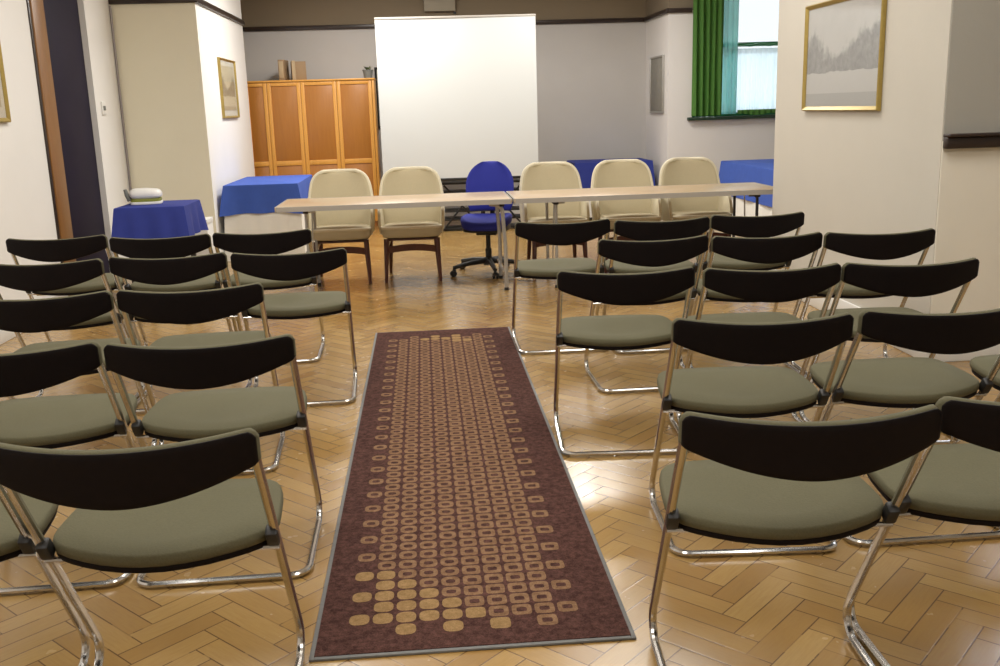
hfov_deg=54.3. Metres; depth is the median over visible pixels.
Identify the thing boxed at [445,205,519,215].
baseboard
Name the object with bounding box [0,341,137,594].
chair
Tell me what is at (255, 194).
tablecloth
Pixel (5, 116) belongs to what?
framed picture
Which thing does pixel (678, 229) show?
chair
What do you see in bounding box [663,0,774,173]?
wall
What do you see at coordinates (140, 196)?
device
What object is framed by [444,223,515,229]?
shelf
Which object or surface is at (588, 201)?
white undercloth
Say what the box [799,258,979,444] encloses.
chair
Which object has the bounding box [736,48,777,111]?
curtain
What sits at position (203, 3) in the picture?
trim
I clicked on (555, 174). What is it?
upholstered chair
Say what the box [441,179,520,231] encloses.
metal rack
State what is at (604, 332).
chair
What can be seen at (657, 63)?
notice board
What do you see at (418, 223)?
upholstered chair
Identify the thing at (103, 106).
light switch
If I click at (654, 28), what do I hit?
wall
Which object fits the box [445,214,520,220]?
shelf
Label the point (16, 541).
chair
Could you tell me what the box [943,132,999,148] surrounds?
trim
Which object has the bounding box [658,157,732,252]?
upholstered chair
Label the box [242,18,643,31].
trim
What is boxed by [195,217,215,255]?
white undercloth
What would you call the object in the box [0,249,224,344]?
baseboard
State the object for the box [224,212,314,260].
white undercloth
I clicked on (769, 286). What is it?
chair
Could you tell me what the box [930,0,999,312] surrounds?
wall
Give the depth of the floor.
3.16 m
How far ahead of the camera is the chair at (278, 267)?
4.88 m
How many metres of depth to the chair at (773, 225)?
5.65 m
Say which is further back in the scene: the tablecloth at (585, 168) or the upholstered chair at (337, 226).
the tablecloth at (585, 168)
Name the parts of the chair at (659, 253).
seat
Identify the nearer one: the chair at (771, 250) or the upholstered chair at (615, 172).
the chair at (771, 250)
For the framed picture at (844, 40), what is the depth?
6.18 m
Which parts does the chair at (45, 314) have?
seat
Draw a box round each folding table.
[274,191,511,291]
[506,182,772,287]
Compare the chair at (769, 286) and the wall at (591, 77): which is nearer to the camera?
the chair at (769, 286)
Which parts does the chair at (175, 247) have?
seat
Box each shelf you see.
[442,179,519,184]
[443,187,518,192]
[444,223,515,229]
[445,206,519,212]
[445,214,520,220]
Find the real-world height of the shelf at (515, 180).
0.024 m
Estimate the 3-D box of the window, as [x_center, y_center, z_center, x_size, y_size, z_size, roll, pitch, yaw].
[2.919,-3.487,11.829,1.320,1.740,0.220,-3,13,-4]
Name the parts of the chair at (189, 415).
seat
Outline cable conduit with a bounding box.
[109,6,131,198]
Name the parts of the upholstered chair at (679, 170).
backrest, seat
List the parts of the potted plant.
pot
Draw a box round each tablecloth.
[111,199,208,238]
[219,175,311,216]
[567,158,654,187]
[719,159,773,206]
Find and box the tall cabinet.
[247,78,380,225]
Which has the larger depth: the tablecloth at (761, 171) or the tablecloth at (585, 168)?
the tablecloth at (585, 168)
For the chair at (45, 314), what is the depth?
3.70 m
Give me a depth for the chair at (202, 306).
3.77 m
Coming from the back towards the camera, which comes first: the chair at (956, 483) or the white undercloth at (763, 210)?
the white undercloth at (763, 210)
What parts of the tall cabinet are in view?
door panel, door, door, door panel, door, door panel, door, door panel, panel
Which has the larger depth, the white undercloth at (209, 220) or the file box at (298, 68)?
the file box at (298, 68)
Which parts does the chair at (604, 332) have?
seat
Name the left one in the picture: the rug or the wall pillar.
the rug
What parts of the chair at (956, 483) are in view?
frame, seat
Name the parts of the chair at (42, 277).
seat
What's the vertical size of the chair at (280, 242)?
0.785 m
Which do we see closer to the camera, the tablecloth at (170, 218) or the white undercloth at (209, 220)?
the tablecloth at (170, 218)
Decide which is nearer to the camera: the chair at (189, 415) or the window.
the chair at (189, 415)
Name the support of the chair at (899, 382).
on the floor
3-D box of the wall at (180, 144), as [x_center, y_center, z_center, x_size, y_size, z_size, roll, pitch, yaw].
[-3.326,-2.507,10.528,0.782,3.200,2.500,-3,13,-4]
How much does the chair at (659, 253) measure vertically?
0.785 m
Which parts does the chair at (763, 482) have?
seat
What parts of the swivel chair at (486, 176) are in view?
seat, backrest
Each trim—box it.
[108,0,244,24]
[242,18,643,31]
[644,8,691,21]
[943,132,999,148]
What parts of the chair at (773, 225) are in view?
seat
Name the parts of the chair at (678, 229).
seat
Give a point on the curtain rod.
(740, 44)
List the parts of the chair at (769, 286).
seat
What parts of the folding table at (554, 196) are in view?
leg, leg, leg, leg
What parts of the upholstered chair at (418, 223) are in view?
leg, leg, seat, backrest, leg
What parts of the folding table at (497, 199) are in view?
leg, leg, leg, leg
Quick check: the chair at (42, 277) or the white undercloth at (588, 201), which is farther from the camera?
the white undercloth at (588, 201)
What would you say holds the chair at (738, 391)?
on the floor
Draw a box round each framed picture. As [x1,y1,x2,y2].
[0,43,10,122]
[217,57,239,117]
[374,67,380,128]
[801,0,886,110]
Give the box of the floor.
[0,217,999,665]
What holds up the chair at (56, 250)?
on the floor
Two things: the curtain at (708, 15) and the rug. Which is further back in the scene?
the curtain at (708, 15)
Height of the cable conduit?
2.460 m
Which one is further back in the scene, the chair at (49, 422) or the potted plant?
the potted plant
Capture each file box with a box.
[278,60,289,79]
[290,61,306,79]
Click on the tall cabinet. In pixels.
(311, 126)
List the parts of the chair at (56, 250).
seat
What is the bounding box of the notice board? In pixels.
[650,55,664,112]
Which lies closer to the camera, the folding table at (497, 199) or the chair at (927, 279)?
the chair at (927, 279)
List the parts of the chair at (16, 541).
seat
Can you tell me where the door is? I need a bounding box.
[26,0,109,295]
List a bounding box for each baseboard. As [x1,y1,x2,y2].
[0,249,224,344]
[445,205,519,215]
[802,298,999,361]
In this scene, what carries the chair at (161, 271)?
on the floor
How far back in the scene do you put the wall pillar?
5.84 m
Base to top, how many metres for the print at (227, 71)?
0.461 m
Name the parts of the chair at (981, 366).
seat, frame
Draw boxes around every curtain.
[691,0,723,115]
[721,0,738,113]
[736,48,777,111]
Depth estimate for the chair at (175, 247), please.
5.45 m
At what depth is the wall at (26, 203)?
7.19 m
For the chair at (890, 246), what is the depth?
4.76 m
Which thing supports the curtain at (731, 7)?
hanging from the window
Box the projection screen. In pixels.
[374,14,537,180]
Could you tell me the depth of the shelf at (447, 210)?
11.71 m
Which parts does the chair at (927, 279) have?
seat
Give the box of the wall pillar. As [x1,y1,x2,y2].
[772,0,951,312]
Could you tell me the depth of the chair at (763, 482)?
2.24 m
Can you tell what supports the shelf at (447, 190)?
attached to the metal rack
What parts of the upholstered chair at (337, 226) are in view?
seat, backrest, leg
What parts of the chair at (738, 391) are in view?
seat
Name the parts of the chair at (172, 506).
seat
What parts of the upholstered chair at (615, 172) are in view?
backrest, seat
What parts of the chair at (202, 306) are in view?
seat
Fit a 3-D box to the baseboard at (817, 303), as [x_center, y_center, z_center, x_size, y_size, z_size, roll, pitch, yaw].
[3.147,-0.856,9.336,2.139,0.140,8.235,-2,13,-1]
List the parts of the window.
sill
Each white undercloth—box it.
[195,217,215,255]
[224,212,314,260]
[588,201,591,217]
[731,196,771,215]
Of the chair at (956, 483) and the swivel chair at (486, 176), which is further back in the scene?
the swivel chair at (486, 176)
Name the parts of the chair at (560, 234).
seat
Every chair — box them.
[0,258,144,397]
[0,290,156,445]
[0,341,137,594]
[0,428,304,665]
[0,485,89,665]
[6,234,123,341]
[103,334,321,588]
[109,233,232,345]
[109,252,251,413]
[116,282,284,474]
[212,229,324,363]
[230,248,356,405]
[308,169,374,283]
[378,166,444,282]
[450,161,519,278]
[512,218,609,354]
[519,161,589,259]
[554,266,694,456]
[584,235,708,392]
[591,159,661,272]
[602,216,709,353]
[649,312,853,556]
[649,404,942,665]
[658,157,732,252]
[677,263,841,422]
[687,232,822,383]
[691,212,804,315]
[791,228,935,378]
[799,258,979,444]
[810,308,999,546]
[847,396,999,665]
[970,354,999,401]
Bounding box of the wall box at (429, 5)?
[423,0,455,13]
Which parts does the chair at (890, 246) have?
seat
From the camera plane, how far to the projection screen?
11.26 m
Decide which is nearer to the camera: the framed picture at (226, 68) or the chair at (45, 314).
the chair at (45, 314)
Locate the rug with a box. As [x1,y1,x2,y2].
[309,327,635,661]
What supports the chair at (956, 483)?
on the floor
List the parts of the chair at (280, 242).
seat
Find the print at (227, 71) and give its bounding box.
[221,65,236,109]
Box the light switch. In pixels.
[101,101,106,114]
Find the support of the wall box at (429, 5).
attached to the wall at (591, 77)
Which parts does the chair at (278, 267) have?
seat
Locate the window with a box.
[687,41,777,120]
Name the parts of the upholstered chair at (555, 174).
leg, leg, backrest, seat, leg, leg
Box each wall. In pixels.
[0,0,130,299]
[109,0,254,232]
[240,0,645,207]
[646,0,664,185]
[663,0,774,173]
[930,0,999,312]
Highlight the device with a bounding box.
[123,188,162,204]
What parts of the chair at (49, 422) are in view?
seat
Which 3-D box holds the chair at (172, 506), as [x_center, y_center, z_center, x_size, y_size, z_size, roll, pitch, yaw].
[-0.792,0.548,2.320,0.554,0.785,0.590,-3,13,-4]
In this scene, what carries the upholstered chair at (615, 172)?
on the floor
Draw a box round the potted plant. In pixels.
[362,66,372,77]
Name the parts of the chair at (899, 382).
seat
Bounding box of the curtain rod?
[738,43,777,46]
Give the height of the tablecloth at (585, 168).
0.388 m
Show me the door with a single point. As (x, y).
(55, 31)
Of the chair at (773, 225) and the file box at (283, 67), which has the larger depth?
the file box at (283, 67)
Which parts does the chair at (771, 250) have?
seat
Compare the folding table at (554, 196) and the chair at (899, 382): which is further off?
the folding table at (554, 196)
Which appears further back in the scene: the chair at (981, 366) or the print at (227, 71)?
the print at (227, 71)
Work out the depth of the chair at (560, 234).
5.75 m
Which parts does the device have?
handle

